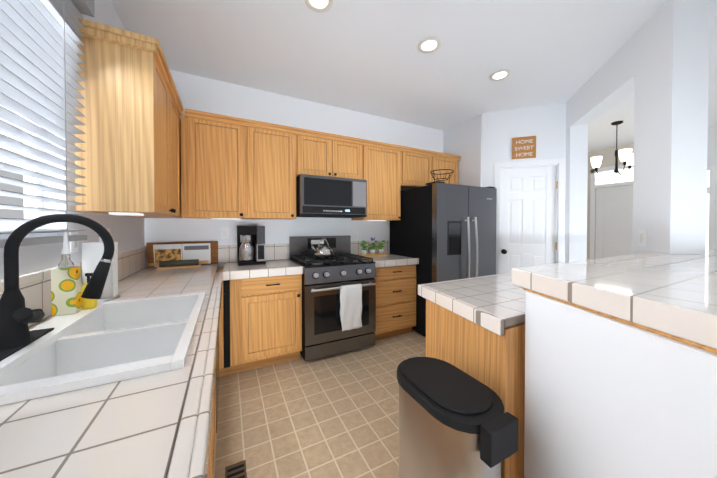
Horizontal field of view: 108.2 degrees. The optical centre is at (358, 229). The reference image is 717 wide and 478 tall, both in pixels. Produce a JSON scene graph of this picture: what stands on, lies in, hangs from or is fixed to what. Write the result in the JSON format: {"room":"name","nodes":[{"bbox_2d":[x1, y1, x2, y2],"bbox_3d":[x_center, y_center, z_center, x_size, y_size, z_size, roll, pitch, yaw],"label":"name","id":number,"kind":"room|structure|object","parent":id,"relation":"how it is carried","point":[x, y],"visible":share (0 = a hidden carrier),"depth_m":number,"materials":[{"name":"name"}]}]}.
{"room":"kitchen","nodes":[
{"label":"kitchen","id":0,"kind":"room"},
{"bbox_2d":[214,330,425,477],"bbox_3d":[2.470,1.302,1.601,7.600,0.060,6.300,0,1,-27],"label":"floor","id":1,"kind":"structure","parent":0,"point":[335,416],"depth_m":1.77,"materials":[{"name":"tile"}]},
{"bbox_2d":[207,435,210,477],"bbox_3d":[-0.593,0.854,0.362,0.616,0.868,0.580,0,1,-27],"label":"base cabinet","id":2,"kind":"object","parent":1,"relation":"on","point":[210,473],"depth_m":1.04,"materials":[{"name":"brown wood"}]},
{"bbox_2d":[0,264,222,477],"bbox_3d":[-0.632,0.406,0.464,0.646,0.071,4.699,0,1,-27],"label":"countertop","id":3,"kind":"structure","parent":2,"relation":"on","point":[157,425],"depth_m":0.51,"materials":[{"name":"tile"}]},
{"bbox_2d":[0,214,113,360],"bbox_3d":[-0.947,0.148,0.803,0.244,0.398,0.266,0,1,-27],"label":"faucet","id":4,"kind":"object","parent":3,"relation":"on","point":[17,316],"visible":1,"depth_m":0.77,"materials":[{"name":"black metal"}]},
{"bbox_2d":[82,235,119,301],"bbox_3d":[-1.344,0.192,1.352,0.148,0.346,0.148,0,1,-27],"label":"paper towel","id":5,"kind":"object","parent":3,"relation":"on","point":[92,253],"visible":0.62,"depth_m":1.31,"materials":[{"name":"white paper"}]},
{"bbox_2d":[0,292,205,405],"bbox_3d":[-0.878,0.456,0.946,0.505,0.220,0.810,0,1,-27],"label":"sink","id":6,"kind":"object","parent":3,"relation":"in","point":[102,343],"visible":0.52,"depth_m":0.91,"materials":[{"name":"white ceramic"}]},
{"bbox_2d":[51,232,80,315],"bbox_3d":[-1.192,0.177,1.059,0.072,0.335,0.048,0,1,-27],"label":"soap bottle","id":7,"kind":"object","parent":6,"relation":"on","point":[66,286],"visible":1,"depth_m":1.04,"materials":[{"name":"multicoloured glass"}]},
{"bbox_2d":[81,273,97,309],"bbox_3d":[-1.180,0.267,1.139,0.063,0.152,0.056,0,1,-27],"label":"soap bottle","id":8,"kind":"object","parent":6,"relation":"on","point":[88,303],"visible":0.56,"depth_m":1.12,"materials":[{"name":"yellow plastic"}]},
{"bbox_2d":[148,259,208,268],"bbox_3d":[-1.653,0.317,2.402,0.460,0.068,0.056,0,1,-27],"label":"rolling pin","id":9,"kind":"object","parent":3,"relation":"on","point":[177,264],"visible":1,"depth_m":2.38,"materials":[{"name":"brown wood"}]},
{"bbox_2d":[146,241,217,266],"bbox_3d":[-1.669,0.233,2.486,0.570,0.232,0.093,0,1,-27],"label":"book","id":10,"kind":"object","parent":3,"relation":"on","point":[157,252],"visible":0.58,"depth_m":2.46,"materials":[{"name":"white paper"}]},
{"bbox_2d":[211,353,218,477],"bbox_3d":[-0.889,0.980,0.948,0.616,0.600,0.860,0,1,-27],"label":"base cabinet","id":11,"kind":"object","parent":1,"relation":"on","point":[216,386],"depth_m":1.41,"materials":[{"name":"brown wood"}]},
{"bbox_2d":[225,460,246,477],"bbox_3d":[-0.601,1.274,1.277,0.100,0.006,0.300,0,1,-27],"label":"floor vent","id":12,"kind":"object","parent":1,"relation":"in","point":[237,470],"visible":1,"depth_m":1.37,"materials":[{"name":"brown metal"}]},
{"bbox_2d":[218,267,301,376],"bbox_3d":[-0.982,0.826,2.562,0.712,0.868,0.646,0,1,-27],"label":"base cabinet","id":13,"kind":"object","parent":1,"relation":"on","point":[260,322],"visible":0.79,"depth_m":2.30,"materials":[{"name":"brown wood"}]},
{"bbox_2d":[223,259,302,280],"bbox_3d":[-0.961,0.380,2.570,0.670,0.071,0.646,0,1,-27],"label":"countertop","id":14,"kind":"structure","parent":13,"relation":"on","point":[235,271],"depth_m":2.35,"materials":[{"name":"tile"}]},
{"bbox_2d":[237,226,265,265],"bbox_3d":[-1.105,0.156,2.667,0.250,0.385,0.260,0,1,-27],"label":"coffee maker","id":15,"kind":"object","parent":14,"relation":"on","point":[250,245],"visible":1,"depth_m":2.58,"materials":[{"name":"black plastic"}]},
{"bbox_2d":[289,235,375,361],"bbox_3d":[-0.292,0.669,2.838,0.756,1.175,0.764,0,1,-27],"label":"range","id":16,"kind":"object","parent":1,"relation":"on","point":[339,302],"visible":0.94,"depth_m":2.55,"materials":[{"name":"black metal"}]},
{"bbox_2d":[311,238,333,258],"bbox_3d":[-0.392,0.198,2.771,0.254,0.212,0.210,0,1,-27],"label":"kettle","id":17,"kind":"object","parent":16,"relation":"on","point":[323,252],"visible":1,"depth_m":2.71,"materials":[{"name":"silver metal"}]},
{"bbox_2d":[340,284,361,330],"bbox_3d":[-0.071,0.759,2.549,0.230,0.432,0.046,0,1,-27],"label":"towel","id":18,"kind":"object","parent":16,"relation":"hanging from","point":[350,295],"depth_m":2.53,"materials":[{"name":"white fabric"}]},
{"bbox_2d":[374,264,415,340],"bbox_3d":[0.294,0.818,3.210,0.610,0.868,0.646,0,1,-27],"label":"base cabinet","id":19,"kind":"object","parent":1,"relation":"on","point":[395,300],"visible":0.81,"depth_m":2.95,"materials":[{"name":"brown wood"}]},
{"bbox_2d":[361,254,418,267],"bbox_3d":[0.294,0.372,3.206,0.614,0.071,0.646,0,1,-27],"label":"countertop","id":20,"kind":"structure","parent":19,"relation":"on","point":[389,260],"depth_m":2.98,"materials":[{"name":"tile"}]},
{"bbox_2d":[357,237,387,256],"bbox_3d":[0.184,0.219,3.355,0.400,0.241,0.120,0,1,-27],"label":"potted plant","id":21,"kind":"object","parent":20,"relation":"on","point":[372,250],"visible":1,"depth_m":3.33,"materials":[{"name":"green plant"}]},
{"bbox_2d":[390,181,496,336],"bbox_3d":[1.097,0.358,3.402,0.986,1.783,0.994,0,1,-27],"label":"fridge","id":22,"kind":"object","parent":1,"relation":"on","point":[442,231],"visible":0.67,"depth_m":3.01,"materials":[{"name":"black metal"}]},
{"bbox_2d":[430,169,453,182],"bbox_3d":[1.016,-0.603,3.161,0.280,0.204,0.280,0,1,-27],"label":"wire basket","id":23,"kind":"object","parent":22,"relation":"on","point":[449,177],"visible":0.85,"depth_m":3.12,"materials":[{"name":"black metal"}]},
{"bbox_2d":[397,357,517,477],"bbox_3d":[0.347,0.949,1.074,0.285,0.660,0.542,0,1,-27],"label":"trash can","id":24,"kind":"object","parent":1,"relation":"on","point":[455,422],"visible":1,"depth_m":0.94,"materials":[{"name":"silver metal"}]},
{"bbox_2d":[426,299,524,477],"bbox_3d":[0.997,0.838,1.619,1.207,0.868,0.632,0,1,-27],"label":"base cabinet","id":25,"kind":"object","parent":1,"relation":"on","point":[494,362],"visible":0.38,"depth_m":1.14,"materials":[{"name":"brown wood"}]},
{"bbox_2d":[418,273,525,335],"bbox_3d":[0.978,0.392,1.621,1.234,0.069,0.662,0,1,-27],"label":"countertop","id":26,"kind":"structure","parent":25,"relation":"on","point":[495,304],"depth_m":1.38,"materials":[{"name":"tile"}]},
{"bbox_2d":[524,290,716,477],"bbox_3d":[1.708,0.761,1.293,2.432,1.030,0.548,0,1,-27],"label":"wall","id":27,"kind":"structure","parent":1,"relation":"on","point":[605,397],"depth_m":0.74,"materials":[{"name":"white paint"}]},
{"bbox_2d":[512,249,716,353],"bbox_3d":[1.714,0.204,1.299,2.528,0.080,0.630,0,1,-27],"label":"bar","id":28,"kind":"object","parent":27,"relation":"on","point":[672,296],"visible":0.85,"depth_m":0.80,"materials":[{"name":"white tile"}]},
{"bbox_2d":[0,0,716,280],"bbox_3d":[2.470,-0.173,1.583,7.440,2.890,6.140,0,1,-27],"label":"wall","id":29,"kind":"structure","parent":0,"point":[365,69],"depth_m":2.46,"materials":[{"name":"white paint"}]},
{"bbox_2d":[0,105,42,228],"bbox_3d":[-1.126,-0.579,0.499,0.040,1.166,1.526,0,1,-27],"label":"window","id":30,"kind":"structure","parent":29,"relation":"in","point":[27,214],"depth_m":1.15,"materials":[{"name":"white"}]},
{"bbox_2d":[0,0,94,247],"bbox_3d":[-0.991,-0.567,0.556,0.098,1.255,1.609,0,1,-27],"label":"window blinds","id":31,"kind":"object","parent":29,"relation":"attached to","point":[40,58],"visible":0.88,"depth_m":1.00,"materials":[{"name":"grey plastic"}]},
{"bbox_2d":[0,246,146,326],"bbox_3d":[-0.915,0.278,0.320,0.013,0.199,4.699,0,1,-27],"label":"backsplash","id":32,"kind":"structure","parent":29,"relation":"attached to","point":[35,288],"depth_m":1.08,"materials":[{"name":"white tile"}]},
{"bbox_2d":[69,229,77,252],"bbox_3d":[-1.410,0.056,1.288,0.009,0.115,0.070,0,1,-27],"label":"electrical outlet","id":33,"kind":"object","parent":29,"relation":"attached to","point":[73,246],"visible":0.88,"depth_m":1.28,"materials":[{"name":"white plastic"}]},
{"bbox_2d":[74,18,181,217],"bbox_3d":[-1.479,-0.570,1.764,0.319,0.940,0.887,0,1,-27],"label":"upper cabinet","id":34,"kind":"object","parent":29,"relation":"attached to","point":[133,109],"depth_m":1.39,"materials":[{"name":"brown wood"}]},
{"bbox_2d":[181,109,256,219],"bbox_3d":[-1.357,-0.579,2.535,0.590,0.940,0.326,0,1,-27],"label":"upper cabinet","id":35,"kind":"object","parent":29,"relation":"attached to","point":[234,168],"depth_m":2.39,"materials":[{"name":"brown wood"}]},
{"bbox_2d":[221,228,228,238],"bbox_3d":[-1.394,0.038,2.704,0.070,0.115,0.009,0,1,-27],"label":"electrical outlet","id":36,"kind":"object","parent":29,"relation":"attached to","point":[224,233],"visible":1,"depth_m":2.70,"materials":[{"name":"white plastic"}]},
{"bbox_2d":[147,240,388,266],"bbox_3d":[-0.771,0.252,3.019,2.681,0.184,0.013,0,1,-27],"label":"backsplash","id":37,"kind":"structure","parent":29,"relation":"attached to","point":[227,253],"depth_m":2.93,"materials":[{"name":"white tile"}]},
{"bbox_2d":[257,121,296,219],"bbox_3d":[-0.968,-0.582,2.732,0.558,0.940,0.326,0,1,-27],"label":"upper cabinet","id":38,"kind":"object","parent":29,"relation":"attached to","point":[276,144],"depth_m":2.62,"materials":[{"name":"brown wood"}]},
{"bbox_2d":[305,0,332,12],"bbox_3d":[-0.268,-1.515,1.739,0.170,0.008,0.135,0,1,-27],"label":"recessed light","id":39,"kind":"object","parent":29,"relation":"in","point":[320,6],"depth_m":1.75,"materials":[{"name":"beige"}]},
{"bbox_2d":[297,129,364,179],"bbox_3d":[-0.369,-0.818,3.033,0.781,0.475,0.326,0,1,-27],"label":"upper cabinet","id":40,"kind":"object","parent":29,"relation":"attached to","point":[318,153],"depth_m":2.87,"materials":[{"name":"brown wood"}]},
{"bbox_2d":[296,174,366,217],"bbox_3d":[-0.342,-0.356,2.987,0.762,0.422,0.436,0,1,-27],"label":"microwave","id":41,"kind":"object","parent":40,"relation":"attached to","point":[326,196],"visible":1,"depth_m":2.78,"materials":[{"name":"black metal"}]},
{"bbox_2d":[351,139,404,220],"bbox_3d":[0.229,-0.589,3.339,0.555,0.940,0.326,0,1,-27],"label":"upper cabinet","id":42,"kind":"object","parent":29,"relation":"attached to","point":[384,162],"depth_m":3.21,"materials":[{"name":"brown wood"}]},
{"bbox_2d":[418,37,440,53],"bbox_3d":[0.583,-1.520,2.139,0.191,0.008,0.191,0,1,-27],"label":"recessed light","id":43,"kind":"object","parent":29,"relation":"in","point":[429,45],"depth_m":2.14,"materials":[{"name":"beige"}]},
{"bbox_2d":[405,146,460,189],"bbox_3d":[0.930,-0.819,3.691,1.013,0.490,0.326,0,1,-27],"label":"upper cabinet","id":44,"kind":"object","parent":29,"relation":"attached to","point":[419,163],"depth_m":3.51,"materials":[{"name":"brown wood"}]},
{"bbox_2d":[489,69,510,80],"bbox_3d":[1.394,-1.525,2.563,0.187,0.008,0.190,0,1,-27],"label":"recessed light","id":45,"kind":"object","parent":29,"relation":"in","point":[499,75],"depth_m":2.56,"materials":[{"name":"beige"}]},
{"bbox_2d":[512,136,535,158],"bbox_3d":[2.088,-1.034,3.276,0.260,0.270,0.022,0,1,19],"label":"home sign","id":46,"kind":"object","parent":29,"relation":"attached to","point":[523,147],"visible":1,"depth_m":3.27,"materials":[{"name":"brown wood"}]},
{"bbox_2d":[500,166,555,273],"bbox_3d":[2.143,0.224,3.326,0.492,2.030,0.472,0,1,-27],"label":"pantry door","id":47,"kind":"structure","parent":29,"relation":"in","point":[527,217],"depth_m":3.31,"materials":[{"name":"white wood"}]},
{"bbox_2d":[494,158,564,273],"bbox_3d":[2.153,0.193,3.327,0.770,2.115,0.116,0,1,19],"label":"door frame","id":48,"kind":"structure","parent":29,"relation":"attached to","point":[560,199],"depth_m":3.19,"materials":[{"name":"white wood"}]},
{"bbox_2d":[590,121,633,177],"bbox_3d":[3.723,-1.155,3.784,0.511,0.778,0.494,0,1,-27],"label":"chandelier","id":49,"kind":"object","parent":29,"relation":"hanging from","point":[626,156],"visible":1,"depth_m":3.73,"materials":[{"name":"black"}]},
{"bbox_2d":[596,168,632,184],"bbox_3d":[4.860,-1.003,4.940,0.010,0.231,0.515,0,1,-27],"label":"window","id":50,"kind":"structure","parent":29,"relation":"in","point":[613,177],"depth_m":4.93,"materials":[{"name":"glass"}]},
{"bbox_2d":[595,185,650,258],"bbox_3d":[4.934,0.208,4.771,0.035,2.030,0.902,0,1,-27],"label":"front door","id":51,"kind":"structure","parent":29,"relation":"in","point":[614,223],"depth_m":4.91,"materials":[{"name":"white wood"}]},
{"bbox_2d":[590,164,714,258],"bbox_3d":[5.004,0.021,4.558,0.040,2.430,1.490,0,1,-27],"label":"door frame","id":52,"kind":"structure","parent":29,"relation":"attached to","point":[710,189],"depth_m":4.83,"materials":[{"name":"white wood"}]},
{"bbox_2d":[706,171,709,248],"bbox_3d":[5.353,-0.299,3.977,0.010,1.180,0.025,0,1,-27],"label":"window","id":53,"kind":"structure","parent":29,"relation":"in","point":[708,172],"depth_m":3.98,"materials":[{"name":"glass"}]},
{"bbox_2d":[632,0,709,254],"bbox_3d":[2.168,-0.682,1.825,0.170,1.677,0.354,0,1,18],"label":"wall","id":54,"kind":"structure","parent":0,"point":[670,121],"depth_m":1.69,"materials":[{"name":"white paint"}]},
{"bbox_2d":[638,230,645,245],"bbox_3d":[2.104,0.063,1.926,0.009,0.120,0.075,0,1,18],"label":"light switch","id":55,"kind":"object","parent":54,"relation":"attached to","point":[641,237],"visible":1,"depth_m":1.92,"materials":[{"name":"white plastic"}]},
{"label":"outside","id":56,"kind":"structure","parent":0,"visible":0},
{"bbox_2d":[0,99,23,218],"bbox_3d":[-1.919,-0.662,0.304,0.020,3.300,4.400,0,1,-27],"label":"window","id":57,"kind":"structure","parent":56,"point":[10,213],"depth_m":2.11,"materials":[{"name":"glass"}]}
]}

